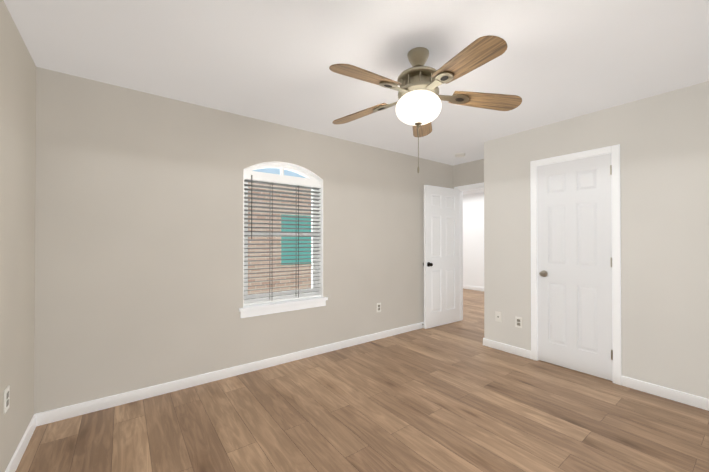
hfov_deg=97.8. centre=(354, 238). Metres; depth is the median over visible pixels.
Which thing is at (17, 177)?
wall
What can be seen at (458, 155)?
smoke detector
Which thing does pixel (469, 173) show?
wall
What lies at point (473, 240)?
wall
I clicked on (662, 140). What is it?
wall
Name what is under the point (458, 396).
floor
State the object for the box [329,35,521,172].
fan
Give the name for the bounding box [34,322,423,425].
baseboard
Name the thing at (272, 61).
ceiling
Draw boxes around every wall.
[0,0,35,471]
[34,67,452,413]
[248,182,310,294]
[453,159,483,188]
[463,192,483,287]
[484,81,708,398]
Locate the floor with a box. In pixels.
[15,288,708,471]
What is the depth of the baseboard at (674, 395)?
2.53 m
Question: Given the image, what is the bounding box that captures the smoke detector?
[455,153,464,157]
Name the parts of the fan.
blade, blade, motor, motor, motor plate, chain, globe, blade, blade, blade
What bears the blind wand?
hanging from the window at (315, 234)
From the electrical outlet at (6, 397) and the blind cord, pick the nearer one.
the electrical outlet at (6, 397)
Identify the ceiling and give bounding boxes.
[3,0,708,194]
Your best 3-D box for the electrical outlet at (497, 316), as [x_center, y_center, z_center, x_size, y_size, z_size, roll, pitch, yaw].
[1.658,0.906,3.568,0.010,0.116,0.072,0,0,-37]
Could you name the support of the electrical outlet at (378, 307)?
attached to the wall at (138, 239)
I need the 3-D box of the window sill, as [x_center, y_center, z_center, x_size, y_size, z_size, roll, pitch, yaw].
[-0.716,0.675,3.211,0.960,0.030,0.123,0,0,-37]
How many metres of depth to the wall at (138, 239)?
2.60 m
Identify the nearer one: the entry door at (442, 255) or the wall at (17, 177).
the wall at (17, 177)
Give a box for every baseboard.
[5,414,35,471]
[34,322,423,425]
[463,285,483,290]
[483,338,708,410]
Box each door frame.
[454,182,483,320]
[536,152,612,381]
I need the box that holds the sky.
[254,168,304,177]
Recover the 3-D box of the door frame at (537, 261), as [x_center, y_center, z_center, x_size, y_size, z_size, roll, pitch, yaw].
[2.148,0.254,3.028,0.122,2.050,0.650,0,0,-37]
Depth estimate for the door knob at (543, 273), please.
3.16 m
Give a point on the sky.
(277, 171)
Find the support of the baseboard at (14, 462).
attached to the wall at (17, 177)
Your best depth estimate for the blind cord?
3.30 m
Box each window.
[240,161,325,317]
[281,214,310,264]
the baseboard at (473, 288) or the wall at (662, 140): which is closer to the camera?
the wall at (662, 140)
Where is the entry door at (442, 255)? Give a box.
[424,185,459,328]
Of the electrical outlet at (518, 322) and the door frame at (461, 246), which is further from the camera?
the door frame at (461, 246)
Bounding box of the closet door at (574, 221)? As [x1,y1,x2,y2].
[537,153,611,380]
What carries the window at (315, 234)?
in the wall at (138, 239)
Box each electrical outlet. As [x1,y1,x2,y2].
[4,385,9,413]
[377,303,380,311]
[495,311,501,321]
[515,316,521,327]
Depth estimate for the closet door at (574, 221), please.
2.96 m
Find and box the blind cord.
[298,185,298,296]
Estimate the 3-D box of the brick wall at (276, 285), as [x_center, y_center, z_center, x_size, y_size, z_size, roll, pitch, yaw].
[-3.338,0.534,5.292,7.360,3.520,0.200,0,0,-37]
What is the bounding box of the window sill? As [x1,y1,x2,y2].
[239,297,327,311]
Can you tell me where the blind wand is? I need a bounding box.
[251,175,251,238]
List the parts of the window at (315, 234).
glass, window blind rails, window apron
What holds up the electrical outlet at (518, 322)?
attached to the wall at (662, 140)
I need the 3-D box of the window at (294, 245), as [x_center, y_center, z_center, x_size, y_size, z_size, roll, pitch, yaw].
[-1.057,0.034,6.871,1.200,1.060,0.015,0,0,-37]

